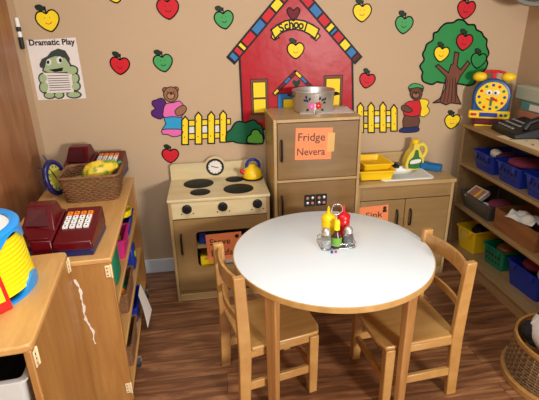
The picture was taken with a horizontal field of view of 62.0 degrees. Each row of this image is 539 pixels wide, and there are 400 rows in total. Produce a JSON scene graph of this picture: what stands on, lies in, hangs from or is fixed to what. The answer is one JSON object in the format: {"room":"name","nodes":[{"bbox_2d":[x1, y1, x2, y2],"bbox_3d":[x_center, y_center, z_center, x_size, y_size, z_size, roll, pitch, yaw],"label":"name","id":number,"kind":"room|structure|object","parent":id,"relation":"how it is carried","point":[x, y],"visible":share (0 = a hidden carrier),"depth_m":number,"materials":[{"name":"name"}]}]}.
{"room":"preschool classroom","nodes":[
{"label":"preschool classroom","id":0,"kind":"room"},
{"bbox_2d":[6,0,46,168],"bbox_3d":[-1.014,0.326,0.094,0.100,2.450,5.200,-4,22,-7],"label":"wall","id":1,"kind":"structure","parent":0,"point":[10,3],"depth_m":2.44,"materials":[{"name":"beige paint"}]},
{"bbox_2d":[14,18,24,48],"bbox_3d":[-1.308,-0.872,2.351,0.024,0.155,0.024,-4,22,-7],"label":"marker pen","id":2,"kind":"object","parent":1,"relation":"attached to","point":[17,23],"visible":1,"depth_m":2.34,"materials":[{"name":"white plastic"}]},
{"bbox_2d":[0,0,45,221],"bbox_3d":[-1.215,-0.213,1.940,0.020,2.100,1.050,-4,22,-7],"label":"door","id":3,"kind":"structure","parent":1,"relation":"in","point":[20,177],"depth_m":2.20,"materials":[{"name":"brown wood"}]},
{"bbox_2d":[14,0,528,259],"bbox_3d":[0.120,-0.737,2.719,3.125,2.450,0.100,-4,22,-7],"label":"wall","id":4,"kind":"structure","parent":0,"point":[114,114],"depth_m":2.63,"materials":[{"name":"beige paint"}]},
{"bbox_2d":[35,4,59,31],"bbox_3d":[-1.178,-0.963,2.381,0.126,0.138,0.003,-4,22,-7],"label":"decal","id":5,"kind":"object","parent":4,"relation":"attached to","point":[49,20],"visible":1,"depth_m":2.38},
{"bbox_2d":[26,37,85,99],"bbox_3d":[-1.174,-0.720,2.476,0.260,0.326,0.005,-4,22,-7],"label":"poster","id":6,"kind":"object","parent":4,"relation":"attached to","point":[55,63],"visible":1,"depth_m":2.48,"materials":[{"name":"paper"}]},
{"bbox_2d":[109,51,129,74],"bbox_3d":[-0.837,-0.765,2.510,0.112,0.128,0.003,-4,22,-7],"label":"decal","id":7,"kind":"object","parent":4,"relation":"attached to","point":[120,65],"visible":1,"depth_m":2.51},
{"bbox_2d":[153,50,172,71],"bbox_3d":[-0.603,-0.785,2.537,0.113,0.125,0.003,-4,22,-7],"label":"decal","id":8,"kind":"object","parent":4,"relation":"attached to","point":[163,63],"visible":1,"depth_m":2.54},
{"bbox_2d":[156,0,178,19],"bbox_3d":[-0.553,-1.053,2.439,0.124,0.139,0.003,-4,22,-7],"label":"decal","id":9,"kind":"object","parent":4,"relation":"attached to","point":[168,9],"visible":1,"depth_m":2.44},
{"bbox_2d":[151,86,186,136],"bbox_3d":[-0.591,-0.515,2.643,0.212,0.299,0.005,-4,22,-7],"label":"decal","id":10,"kind":"object","parent":4,"relation":"attached to","point":[172,112],"visible":1,"depth_m":2.64},
{"bbox_2d":[161,144,178,162],"bbox_3d":[-0.604,-0.282,2.735,0.106,0.120,0.003,-4,22,-7],"label":"decal","id":11,"kind":"object","parent":4,"relation":"attached to","point":[171,155],"visible":1,"depth_m":2.73},
{"bbox_2d":[181,110,230,144],"bbox_3d":[-0.384,-0.436,2.707,0.310,0.206,0.003,-4,22,-7],"label":"decal","id":12,"kind":"object","parent":4,"relation":"attached to","point":[210,128],"visible":1,"depth_m":2.71},
{"bbox_2d":[214,6,233,28],"bbox_3d":[-0.255,-1.015,2.498,0.113,0.124,0.003,-4,22,-7],"label":"decal","id":13,"kind":"object","parent":4,"relation":"attached to","point":[225,19],"visible":1,"depth_m":2.50},
{"bbox_2d":[225,119,264,144],"bbox_3d":[-0.151,-0.413,2.749,0.246,0.160,0.005,-4,22,-7],"label":"decal","id":14,"kind":"object","parent":4,"relation":"attached to","point":[238,133],"visible":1,"depth_m":2.74},
{"bbox_2d":[246,129,263,143],"bbox_3d":[-0.089,-0.390,2.766,0.114,0.100,0.008,-4,22,-7],"label":"decal","id":15,"kind":"object","parent":4,"relation":"attached to","point":[255,137],"visible":1,"depth_m":2.76},
{"bbox_2d":[226,0,361,129],"bbox_3d":[0.154,-0.800,2.642,0.814,0.862,0.006,-4,22,-7],"label":"decal","id":16,"kind":"object","parent":4,"relation":"attached to","point":[292,44],"visible":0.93,"depth_m":2.63},
{"bbox_2d":[145,235,447,272],"bbox_3d":[0.150,0.377,3.100,2.925,0.098,0.014,-4,22,-7],"label":"baseboard","id":17,"kind":"structure","parent":4,"relation":"attached to","point":[165,264],"depth_m":2.98,"materials":[{"name":"white paint"}]},
{"bbox_2d":[353,0,371,21],"bbox_3d":[0.534,-1.092,2.585,0.116,0.130,0.003,-4,22,-7],"label":"decal","id":18,"kind":"object","parent":4,"relation":"attached to","point":[362,12],"visible":1,"depth_m":2.59},
{"bbox_2d":[359,68,375,88],"bbox_3d":[0.597,-0.740,2.733,0.106,0.122,0.003,-4,22,-7],"label":"decal","id":19,"kind":"object","parent":4,"relation":"attached to","point":[366,80],"visible":1,"depth_m":2.73},
{"bbox_2d":[357,102,397,132],"bbox_3d":[0.682,-0.521,2.832,0.282,0.202,0.003,-4,22,-7],"label":"decal","id":20,"kind":"object","parent":4,"relation":"attached to","point":[381,119],"visible":0.87,"depth_m":2.83},
{"bbox_2d":[361,151,405,165],"bbox_3d":[0.697,-0.261,2.913,0.450,0.095,0.014,-4,22,-7],"label":"backsplash","id":21,"kind":"structure","parent":4,"relation":"attached to","point":[395,156],"depth_m":2.91,"materials":[{"name":"brown wood"}]},
{"bbox_2d":[395,10,413,33],"bbox_3d":[0.794,-1.046,2.642,0.116,0.132,0.003,-4,22,-7],"label":"decal","id":22,"kind":"object","parent":4,"relation":"attached to","point":[403,25],"visible":1,"depth_m":2.64},
{"bbox_2d":[399,83,429,132],"bbox_3d":[0.925,-0.581,2.843,0.197,0.316,0.006,-4,22,-7],"label":"decal","id":23,"kind":"object","parent":4,"relation":"attached to","point":[415,108],"visible":1,"depth_m":2.85},
{"bbox_2d":[444,110,460,128],"bbox_3d":[1.185,-0.520,2.907,0.113,0.128,0.003,-4,22,-7],"label":"decal","id":24,"kind":"object","parent":4,"relation":"attached to","point":[450,121],"visible":1,"depth_m":2.91},
{"bbox_2d":[419,19,489,104],"bbox_3d":[1.141,-0.844,2.773,0.457,0.514,0.003,-4,22,-7],"label":"decal","id":25,"kind":"object","parent":4,"relation":"attached to","point":[457,68],"visible":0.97,"depth_m":2.77},
{"bbox_2d":[434,42,449,61],"bbox_3d":[1.049,-0.901,2.734,0.106,0.121,0.003,-4,22,-7],"label":"decal","id":26,"kind":"object","parent":25,"relation":"attached to","point":[440,53],"visible":1,"depth_m":2.73},
{"bbox_2d":[456,29,472,50],"bbox_3d":[1.186,-0.973,2.726,0.113,0.129,0.003,-4,22,-7],"label":"decal","id":27,"kind":"object","parent":25,"relation":"attached to","point":[464,41],"visible":1,"depth_m":2.73},
{"bbox_2d":[471,48,486,68],"bbox_3d":[1.297,-0.876,2.780,0.108,0.123,0.003,-4,22,-7],"label":"decal","id":28,"kind":"object","parent":25,"relation":"attached to","point":[477,60],"visible":1,"depth_m":2.78},
{"bbox_2d":[457,0,475,19],"bbox_3d":[1.168,-1.143,2.660,0.120,0.137,0.003,-4,22,-7],"label":"decal","id":29,"kind":"object","parent":4,"relation":"attached to","point":[465,8],"visible":1,"depth_m":2.66},
{"bbox_2d":[514,0,538,6],"bbox_3d":[1.452,-1.311,2.506,0.444,0.432,0.242,-4,22,-7],"label":"mirror","id":30,"kind":"object","parent":4,"relation":"attached to","point":[533,3],"visible":1,"depth_m":2.48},
{"bbox_2d":[133,258,525,399],"bbox_3d":[0.501,1.391,0.792,3.125,0.100,5.300,-4,22,-7],"label":"floor","id":31,"kind":"structure","parent":0,"point":[179,348],"depth_m":2.21,"materials":[{"name":"brown wood"}]},
{"bbox_2d":[0,252,96,399],"bbox_3d":[-0.856,0.664,1.484,0.407,0.790,0.526,-6,22,-12],"label":"storage cabinet","id":32,"kind":"object","parent":31,"relation":"on","point":[44,326],"visible":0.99,"depth_m":1.38,"materials":[{"name":"brown wood"}]},
{"bbox_2d":[0,365,35,399],"bbox_3d":[-0.840,0.558,1.362,0.334,0.281,0.364,-6,22,-12],"label":"storage bin","id":33,"kind":"object","parent":32,"relation":"on","point":[20,388],"visible":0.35,"depth_m":1.20,"materials":[{"name":"white plastic"}]},
{"bbox_2d":[0,353,25,380],"bbox_3d":[-0.854,0.548,1.374,0.240,0.160,0.260,-6,22,-12],"label":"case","id":34,"kind":"object","parent":33,"relation":"in","point":[11,366],"visible":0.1,"depth_m":1.31,"materials":[{"name":"black plastic"}]},
{"bbox_2d":[0,208,37,313],"bbox_3d":[-0.928,0.181,1.349,0.388,0.211,0.391,-4,22,-7],"label":"drum","id":35,"kind":"object","parent":32,"relation":"on","point":[18,273],"visible":1,"depth_m":1.33,"materials":[{"name":"plastic"}]},
{"bbox_2d":[20,177,148,399],"bbox_3d":[-0.888,0.405,2.209,0.450,0.739,0.976,-5,22,-10],"label":"shelf","id":36,"kind":"object","parent":31,"relation":"on","point":[105,330],"visible":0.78,"depth_m":1.83,"materials":[{"name":"brown wood"}]},
{"bbox_2d":[37,155,62,195],"bbox_3d":[-1.086,-0.122,2.242,0.054,0.216,0.178,4,22,12],"label":"clock","id":37,"kind":"object","parent":36,"relation":"on","point":[51,169],"visible":0.79,"depth_m":2.23,"materials":[{"name":"blue plastic"}]},
{"bbox_2d":[22,200,105,256],"bbox_3d":[-0.819,0.104,1.756,0.288,0.152,0.244,-4,22,-7],"label":"cash register","id":38,"kind":"object","parent":36,"relation":"on","point":[48,228],"visible":0.97,"depth_m":1.72,"materials":[{"name":"red plastic"}]},
{"bbox_2d":[56,161,123,202],"bbox_3d":[-0.888,-0.091,2.268,0.296,0.135,0.244,-5,22,-9],"label":"wicker basket","id":39,"kind":"object","parent":36,"relation":"on","point":[72,194],"visible":0.9,"depth_m":2.18,"materials":[{"name":"brown wicker"}]},
{"bbox_2d":[82,159,121,181],"bbox_3d":[-0.847,-0.143,2.275,0.197,0.125,0.112,-14,25,-29],"label":"squash","id":40,"kind":"object","parent":39,"relation":"in","point":[100,167],"visible":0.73,"depth_m":2.23,"materials":[{"name":"yellow plastic"}]},
{"bbox_2d":[63,144,128,183],"bbox_3d":[-0.982,-0.203,2.507,0.316,0.175,0.269,-3,22,-4],"label":"cash register","id":41,"kind":"object","parent":36,"relation":"on","point":[77,153],"visible":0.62,"depth_m":2.52,"materials":[{"name":"red plastic"}]},
{"bbox_2d":[112,244,120,283],"bbox_3d":[-0.710,0.269,1.907,0.130,0.170,0.120,-5,22,-10],"label":"case","id":42,"kind":"object","parent":36,"relation":"on","point":[116,265],"visible":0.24,"depth_m":1.89,"materials":[{"name":"green plastic"}]},
{"bbox_2d":[117,223,128,258],"bbox_3d":[-0.758,0.203,2.178,0.146,0.096,0.216,-5,22,-10],"label":"bin","id":43,"kind":"object","parent":36,"relation":"on","point":[122,245],"visible":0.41,"depth_m":2.14,"materials":[{"name":"plastic"}]},
{"bbox_2d":[119,265,133,313],"bbox_3d":[-0.750,0.435,2.161,0.176,0.106,0.276,-5,22,-10],"label":"bin","id":44,"kind":"object","parent":36,"relation":"on","point":[125,299],"visible":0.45,"depth_m":2.09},
{"bbox_2d":[122,208,133,234],"bbox_3d":[-0.807,0.123,2.420,0.136,0.068,0.236,-5,22,-10],"label":"bin","id":45,"kind":"object","parent":36,"relation":"on","point":[129,220],"visible":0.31,"depth_m":2.45,"materials":[{"name":"plastic"}]},
{"bbox_2d":[124,206,131,217],"bbox_3d":[-0.800,0.046,2.433,0.112,0.069,0.187,-5,22,-10],"label":"scoop","id":46,"kind":"object","parent":45,"relation":"on","point":[128,209],"visible":0.31,"depth_m":2.39,"materials":[{"name":"plastic"}]},
{"bbox_2d":[126,314,137,365],"bbox_3d":[-0.726,0.681,2.153,0.176,0.116,0.256,-5,22,-10],"label":"bin","id":47,"kind":"object","parent":36,"relation":"on","point":[132,336],"visible":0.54,"depth_m":2.15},
{"bbox_2d":[127,242,136,269],"bbox_3d":[-0.786,0.307,2.453,0.100,0.130,0.100,-5,22,-10],"label":"case","id":48,"kind":"object","parent":36,"relation":"on","point":[132,260],"visible":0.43,"depth_m":2.42,"materials":[{"name":"plastic"}]},
{"bbox_2d":[132,285,139,321],"bbox_3d":[-0.777,0.575,2.450,0.146,0.096,0.236,-5,22,-10],"label":"bin","id":49,"kind":"object","parent":36,"relation":"on","point":[136,304],"visible":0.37,"depth_m":2.47,"materials":[{"name":"plastic"}]},
{"bbox_2d":[138,285,151,326],"bbox_3d":[-0.658,0.555,2.376,0.043,0.170,0.167,-5,22,-10],"label":"paper sheet","id":50,"kind":"object","parent":36,"relation":"hanging from","point":[146,306],"visible":1,"depth_m":2.39,"materials":[{"name":"white paper"}]},
{"bbox_2d":[166,156,269,301],"bbox_3d":[-0.296,0.164,2.724,0.570,0.786,0.398,-4,22,-7],"label":"stove","id":51,"kind":"object","parent":31,"relation":"on","point":[212,194],"visible":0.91,"depth_m":2.57,"materials":[{"name":"brown wood"}]},
{"bbox_2d":[198,231,207,243],"bbox_3d":[-0.392,0.199,2.650,0.050,0.075,0.120,-4,22,-7],"label":"toy box","id":52,"kind":"object","parent":51,"relation":"on","point":[202,239],"visible":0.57,"depth_m":2.59,"materials":[{"name":"plastic"}]},
{"bbox_2d":[200,248,213,265],"bbox_3d":[-0.368,0.405,2.735,0.090,0.200,0.120,-4,22,-7],"label":"toy box","id":53,"kind":"object","parent":51,"relation":"on","point":[203,251],"visible":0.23,"depth_m":2.66,"materials":[{"name":"yellow plastic"}]},
{"bbox_2d":[170,156,261,179],"bbox_3d":[-0.329,-0.208,2.779,0.562,0.134,0.018,-4,22,-7],"label":"backsplash","id":54,"kind":"structure","parent":51,"relation":"attached to","point":[193,170],"depth_m":2.77,"materials":[{"name":"brown wood"}]},
{"bbox_2d":[166,175,269,203],"bbox_3d":[-0.303,-0.073,2.643,0.570,0.018,0.373,-4,22,-7],"label":"stovetop","id":55,"kind":"object","parent":51,"relation":"in","point":[191,189],"depth_m":2.57,"materials":[{"name":"brown wood"}]},
{"bbox_2d":[173,213,266,290],"bbox_3d":[-0.294,0.250,2.753,0.526,0.455,0.380,-4,22,-7],"label":"oven","id":56,"kind":"object","parent":51,"relation":"in","point":[190,275],"depth_m":2.56,"materials":[{"name":"brown wood"}]},
{"bbox_2d":[205,231,241,260],"bbox_3d":[-0.258,0.268,2.584,0.209,0.176,0.003,-4,22,-7],"label":"sign","id":57,"kind":"object","parent":51,"relation":"hanging from","point":[229,240],"visible":0.62,"depth_m":2.57,"materials":[{"name":"orange paper"}]},
{"bbox_2d":[225,259,232,263],"bbox_3d":[-0.254,0.402,2.750,0.100,0.190,0.120,-4,22,-7],"label":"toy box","id":58,"kind":"object","parent":51,"relation":"on","point":[227,261],"visible":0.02,"depth_m":2.67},
{"bbox_2d":[239,158,262,180],"bbox_3d":[-0.107,-0.192,2.739,0.127,0.125,0.127,8,24,23],"label":"kettle","id":59,"kind":"object","parent":51,"relation":"on","point":[251,172],"visible":1,"depth_m":2.71,"materials":[{"name":"yellow plastic"}]},
{"bbox_2d":[212,242,318,399],"bbox_3d":[-0.009,0.519,1.985,0.390,0.660,0.338,-9,23,-19],"label":"chair","id":60,"kind":"object","parent":31,"relation":"on","point":[246,318],"visible":0.9,"depth_m":1.92,"materials":[{"name":"brown wood"}]},
{"bbox_2d":[265,105,362,218],"bbox_3d":[0.249,-0.004,2.744,0.490,1.063,0.390,-4,22,-7],"label":"fridge","id":61,"kind":"object","parent":31,"relation":"on","point":[294,186],"visible":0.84,"depth_m":2.51,"materials":[{"name":"brown wood"}]},
{"bbox_2d":[295,127,334,159],"bbox_3d":[0.247,-0.305,2.440,0.222,0.182,0.002,-4,22,-7],"label":"sign","id":62,"kind":"object","parent":61,"relation":"attached to","point":[310,143],"visible":1,"depth_m":2.44,"materials":[{"name":"orange paper"}]},
{"bbox_2d":[300,106,353,113],"bbox_3d":[0.319,-0.521,2.601,0.300,0.002,0.200,-2,22,-2],"label":"napkin","id":63,"kind":"object","parent":61,"relation":"on","point":[343,109],"visible":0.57,"depth_m":2.57,"materials":[{"name":"white paper"}]},
{"bbox_2d":[287,86,338,113],"bbox_3d":[0.251,-0.578,2.584,0.248,0.119,0.248,14,26,33],"label":"cooking pot","id":64,"kind":"object","parent":63,"relation":"on","point":[309,99],"visible":1,"depth_m":2.50,"materials":[{"name":"metal"}]},
{"bbox_2d":[304,96,325,113],"bbox_3d":[0.251,-0.528,2.485,0.127,0.100,0.017,-1,22,1],"label":"flower painting","id":65,"kind":"object","parent":64,"relation":"attached to","point":[312,104],"depth_m":2.48,"materials":[{"name":"multicoloured paint"}]},
{"bbox_2d":[233,211,435,399],"bbox_3d":[0.281,0.498,2.104,0.876,0.600,0.876,-4,22,-7],"label":"round table","id":66,"kind":"object","parent":31,"relation":"on","point":[281,259],"visible":0.9,"depth_m":1.84,"materials":[{"name":"white laminate"}]},
{"bbox_2d":[316,203,355,250],"bbox_3d":[0.299,0.107,2.003,0.159,0.197,0.115,-4,22,-7],"label":"condiment caddy","id":67,"kind":"object","parent":66,"relation":"on","point":[317,239],"visible":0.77,"depth_m":1.99,"materials":[{"name":"silver metal"}]},
{"bbox_2d":[320,227,330,249],"bbox_3d":[0.250,0.167,1.981,0.048,0.096,0.048,-4,22,-7],"label":"shaker","id":68,"kind":"object","parent":67,"relation":"in","point":[326,232],"visible":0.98,"depth_m":1.97,"materials":[{"name":"clear glass"}]},
{"bbox_2d":[321,206,335,234],"bbox_3d":[0.265,0.109,2.023,0.063,0.173,0.063,-4,22,-7],"label":"squeeze bottle","id":69,"kind":"object","parent":67,"relation":"in","point":[328,218],"visible":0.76,"depth_m":1.99,"materials":[{"name":"yellow plastic"}]},
{"bbox_2d":[331,219,341,248],"bbox_3d":[0.296,0.148,1.977,0.047,0.132,0.047,-4,22,-7],"label":"sauce bottle","id":70,"kind":"object","parent":67,"relation":"in","point":[336,237],"visible":0.97,"depth_m":1.97,"materials":[{"name":"plastic"}]},
{"bbox_2d":[337,205,349,241],"bbox_3d":[0.332,0.104,2.031,0.063,0.173,0.063,-4,22,-7],"label":"squeeze bottle","id":71,"kind":"object","parent":67,"relation":"in","point":[344,217],"visible":0.59,"depth_m":2.00,"materials":[{"name":"red plastic"}]},
{"bbox_2d":[342,226,352,247],"bbox_3d":[0.349,0.160,1.993,0.048,0.096,0.048,-4,22,-7],"label":"shaker","id":72,"kind":"object","parent":67,"relation":"in","point":[348,230],"visible":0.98,"depth_m":1.98,"materials":[{"name":"clear glass"}]},
{"bbox_2d":[357,151,456,272],"bbox_3d":[0.801,0.097,2.891,0.610,0.748,0.342,-4,22,-7],"label":"sink","id":73,"kind":"object","parent":31,"relation":"on","point":[418,199],"visible":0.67,"depth_m":2.72,"materials":[{"name":"brown wood"}]},
{"bbox_2d":[359,204,388,220],"bbox_3d":[0.623,0.090,2.702,0.194,0.122,0.002,-4,22,-7],"label":"sign","id":74,"kind":"object","parent":73,"relation":"attached to","point":[381,211],"visible":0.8,"depth_m":2.69,"materials":[{"name":"orange paper"}]},
{"bbox_2d":[359,154,395,179],"bbox_3d":[0.630,-0.208,2.754,0.241,0.103,0.258,-3,22,-4],"label":"tub","id":75,"kind":"object","parent":73,"relation":"on","point":[367,175],"depth_m":2.68,"materials":[{"name":"yellow plastic"}]},
{"bbox_2d":[381,166,433,180],"bbox_3d":[0.815,-0.130,2.812,0.334,0.091,0.264,-4,22,-7],"label":"basin","id":76,"kind":"object","parent":73,"relation":"in","point":[401,174],"depth_m":2.87,"materials":[{"name":"white plastic"}]},
{"bbox_2d":[359,169,456,187],"bbox_3d":[0.795,-0.156,2.799,0.610,0.020,0.327,-4,22,-7],"label":"countertop","id":77,"kind":"structure","parent":73,"relation":"on","point":[441,176],"depth_m":2.66,"materials":[{"name":"brown wood"}]},
{"bbox_2d":[392,162,398,167],"bbox_3d":[0.816,-0.232,2.906,0.052,0.042,0.052,-4,22,-7],"label":"faucet","id":78,"kind":"object","parent":77,"relation":"on","point":[396,164],"depth_m":2.89,"materials":[{"name":"black plastic"}]},
{"bbox_2d":[402,138,427,169],"bbox_3d":[0.937,-0.295,2.867,0.157,0.194,0.064,-4,22,-7],"label":"detergent jug","id":79,"kind":"object","parent":73,"relation":"on","point":[412,159],"visible":1,"depth_m":2.85,"materials":[{"name":"yellow plastic"}]},
{"bbox_2d":[420,161,442,171],"bbox_3d":[1.029,-0.214,2.854,0.124,0.038,0.072,14,26,33],"label":"sponge","id":80,"kind":"object","parent":73,"relation":"on","point":[431,166],"visible":0.95,"depth_m":2.83,"materials":[{"name":"blue"}]},
{"bbox_2d":[350,228,476,399],"bbox_3d":[0.596,0.509,1.980,0.390,0.660,0.348,-6,22,-12],"label":"chair","id":81,"kind":"object","parent":31,"relation":"on","point":[431,330],"visible":0.73,"depth_m":1.90,"materials":[{"name":"brown wood"}]},
{"bbox_2d":[447,123,538,318],"bbox_3d":[1.477,0.106,2.599,0.350,0.920,0.973,-4,22,-7],"label":"bookcase","id":82,"kind":"object","parent":31,"relation":"on","point":[496,282],"visible":0.38,"depth_m":2.77,"materials":[{"name":"brown wood"}]},
{"bbox_2d":[457,220,499,253],"bbox_3d":[1.415,0.247,3.033,0.256,0.156,0.184,-8,23,-16],"label":"storage bin","id":83,"kind":"object","parent":82,"relation":"on","point":[472,242],"visible":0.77,"depth_m":2.97,"materials":[{"name":"yellow plastic"}]},
{"bbox_2d":[472,224,488,232],"bbox_3d":[1.418,0.214,3.021,0.110,0.102,0.144,11,25,29],"label":"toy","id":84,"kind":"object","parent":83,"relation":"in","point":[478,228],"visible":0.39,"depth_m":2.98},
{"bbox_2d":[468,70,515,126],"bbox_3d":[1.353,-0.622,2.743,0.236,0.333,0.109,7,23,19],"label":"clock","id":85,"kind":"object","parent":82,"relation":"on","point":[491,98],"visible":0.98,"depth_m":2.71,"materials":[{"name":"yellow plastic"}]},
{"bbox_2d":[468,108,509,119],"bbox_3d":[1.355,-0.534,2.778,0.232,0.047,0.098,7,23,19],"label":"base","id":86,"kind":"object","parent":85,"relation":"attached to","point":[475,113],"depth_m":2.74,"materials":[{"name":"yellow plastic"}]},
{"bbox_2d":[460,186,530,220],"bbox_3d":[1.423,0.024,2.849,0.294,0.106,0.334,-4,22,-7],"label":"clear bin","id":87,"kind":"object","parent":82,"relation":"on","point":[486,212],"visible":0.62,"depth_m":2.86,"materials":[{"name":"plastic"}]},
{"bbox_2d":[464,185,489,201],"bbox_3d":[1.335,-0.035,2.885,0.101,0.087,0.116,-10,23,-20],"label":"game box","id":88,"kind":"object","parent":87,"relation":"in","point":[481,194],"visible":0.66,"depth_m":2.87,"materials":[{"name":"cardboard"}]},
{"bbox_2d":[488,199,512,206],"bbox_3d":[1.438,0.034,2.796,0.164,0.072,0.140,-12,24,-25],"label":"cloth","id":89,"kind":"object","parent":87,"relation":"in","point":[496,202],"visible":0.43,"depth_m":2.77,"materials":[{"name":"red fabric"}]},
{"bbox_2d":[483,238,523,271],"bbox_3d":[1.479,0.345,2.815,0.216,0.131,0.194,-6,22,-12],"label":"storage bin","id":90,"kind":"object","parent":82,"relation":"on","point":[495,258],"visible":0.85,"depth_m":2.77,"materials":[{"name":"green plastic"}]},
{"bbox_2d":[496,242,517,253],"bbox_3d":[1.482,0.306,2.800,0.122,0.071,0.121,-12,24,-26],"label":"toy","id":91,"kind":"object","parent":90,"relation":"in","point":[505,248],"visible":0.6,"depth_m":2.77,"materials":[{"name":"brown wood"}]},
{"bbox_2d":[473,146,534,174],"bbox_3d":[1.414,-0.238,2.728,0.286,0.116,0.214,-4,22,-7],"label":"storage bin","id":92,"kind":"object","parent":82,"relation":"on","point":[485,161],"visible":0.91,"depth_m":2.71,"materials":[{"name":"plastic"}]},
{"bbox_2d":[490,149,501,156],"bbox_3d":[1.368,-0.278,2.705,0.061,0.057,0.090,-4,22,-7],"label":"toy","id":93,"kind":"object","parent":92,"relation":"in","point":[493,152],"visible":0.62,"depth_m":2.69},
{"bbox_2d":[495,152,519,157],"bbox_3d":[1.414,-0.258,2.666,0.160,0.045,0.120,-16,26,-33],"label":"cloth","id":94,"kind":"object","parent":92,"relation":"in","point":[502,154],"visible":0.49,"depth_m":2.65,"materials":[{"name":"red fabric"}]},
{"bbox_2d":[491,117,538,138],"bbox_3d":[1.434,-0.440,2.559,0.203,0.127,0.279,-1,22,1],"label":"telephone","id":95,"kind":"object","parent":82,"relation":"on","point":[522,127],"visible":1,"depth_m":2.49,"materials":[{"name":"black plastic"}]},
{"bbox_2d":[493,204,538,252],"bbox_3d":[1.482,0.153,2.507,0.274,0.116,0.364,-4,22,-7],"label":"wooden tray","id":96,"kind":"object","parent":82,"relation":"on","point":[520,233],"visible":0.77,"depth_m":2.50,"materials":[{"name":"brown wood"}]},
{"bbox_2d":[506,209,538,226],"bbox_3d":[1.412,0.094,2.470,0.147,0.043,0.185,-11,24,-23],"label":"cloth","id":97,"kind":"object","parent":96,"relation":"on","point":[524,217],"visible":1,"depth_m":2.46,"materials":[{"name":"white fabric"}]},
{"bbox_2d":[532,224,538,231],"bbox_3d":[1.542,0.166,2.522,0.110,0.050,0.060,-5,22,-10],"label":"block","id":98,"kind":"object","parent":96,"relation":"in","point":[535,227],"visible":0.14,"depth_m":2.51,"materials":[{"name":"brown wood"}]},
{"bbox_2d":[496,156,538,188],"bbox_3d":[1.447,-0.151,2.507,0.286,0.116,0.224,-4,22,-7],"label":"storage bin","id":99,"kind":"object","parent":82,"relation":"on","point":[509,174],"visible":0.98,"depth_m":2.46,"materials":[{"name":"plastic"}]},
{"bbox_2d":[507,157,538,168],"bbox_3d":[1.440,-0.205,2.504,0.201,0.049,0.179,11,25,29],"label":"cloth","id":100,"kind":"object","parent":99,"relation":"in","point":[519,162],"visible":0.94,"depth_m":2.47,"materials":[{"name":"red fabric"}]},
{"bbox_2d":[498,135,538,150],"bbox_3d":[1.405,-0.278,2.321,0.150,0.002,0.500,-5,22,-10],"label":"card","id":101,"kind":"object","parent":82,"relation":"on","point":[531,143],"visible":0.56,"depth_m":2.40,"materials":[{"name":"paper"}]},
{"bbox_2d":[507,255,538,301],"bbox_3d":[1.527,0.442,2.541,0.256,0.151,0.264,-5,22,-11],"label":"storage bin","id":102,"kind":"object","parent":82,"relation":"on","point":[527,282],"visible":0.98,"depth_m":2.53,"materials":[{"name":"plastic"}]},
{"bbox_2d":[522,258,538,273],"bbox_3d":[1.521,0.373,2.562,0.139,0.071,0.138,-6,22,-12],"label":"cloth","id":103,"kind":"object","parent":102,"relation":"in","point":[528,264],"visible":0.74,"depth_m":2.53,"materials":[{"name":"red fabric"}]},
{"bbox_2d":[517,109,538,118],"bbox_3d":[1.586,-0.415,2.516,0.072,0.105,0.510,-4,22,-7],"label":"board game box","id":104,"kind":"object","parent":82,"relation":"on","point":[522,113],"visible":0.29,"depth_m":2.66,"materials":[{"name":"orange cardboard"}]},
{"bbox_2d":[520,101,538,113],"bbox_3d":[1.585,-0.485,2.483,0.074,0.050,0.500,-4,22,-7],"label":"board game box","id":105,"kind":"object","parent":104,"relation":"on","point":[528,106],"visible":0.78,"depth_m":2.63,"materials":[{"name":"cardboard"}]},
{"bbox_2d":[515,85,538,103],"bbox_3d":[1.564,-0.572,2.519,0.094,0.085,0.515,-4,22,-7],"label":"case","id":106,"kind":"object","parent":105,"relation":"on","point":[529,93],"visible":1,"depth_m":2.65,"materials":[{"name":"green plastic"}]},
{"bbox_2d":[524,171,538,199],"bbox_3d":[1.481,-0.062,2.281,0.286,0.116,0.224,-4,22,-7],"label":"storage bin","id":107,"kind":"object","parent":82,"relation":"on","point":[532,177],"visible":1,"depth_m":2.31,"materials":[{"name":"plastic"}]},
{"bbox_2d":[500,313,538,399],"bbox_3d":[1.318,0.720,2.017,0.480,0.214,0.480,-4,22,-7],"label":"round basket","id":108,"kind":"object","parent":31,"relation":"on","point":[519,360],"visible":0.91,"depth_m":2.00,"materials":[{"name":"wicker"}]},
{"bbox_2d":[521,312,538,348],"bbox_3d":[1.320,0.596,1.968,0.340,0.220,0.310,-4,22,-7],"label":"stuffed toy","id":109,"kind":"object","parent":108,"relation":"in","point":[529,328],"visible":0.99,"depth_m":2.00,"materials":[{"name":"white fabric"}]},
{"bbox_2d":[527,339,536,347],"bbox_3d":[1.211,0.631,2.020,0.098,0.060,0.080,-4,22,-7],"label":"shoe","id":110,"kind":"object","parent":108,"relation":"in","point":[531,342],"visible":0.39,"depth_m":2.00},
{"bbox_2d":[509,6,538,119],"bbox_3d":[1.982,0.121,0.459,0.100,2.450,5.200,-4,22,-7],"label":"wall","id":111,"kind":"structure","parent":0,"point":[528,69],"depth_m":2.73,"materials":[{"name":"beige paint"}]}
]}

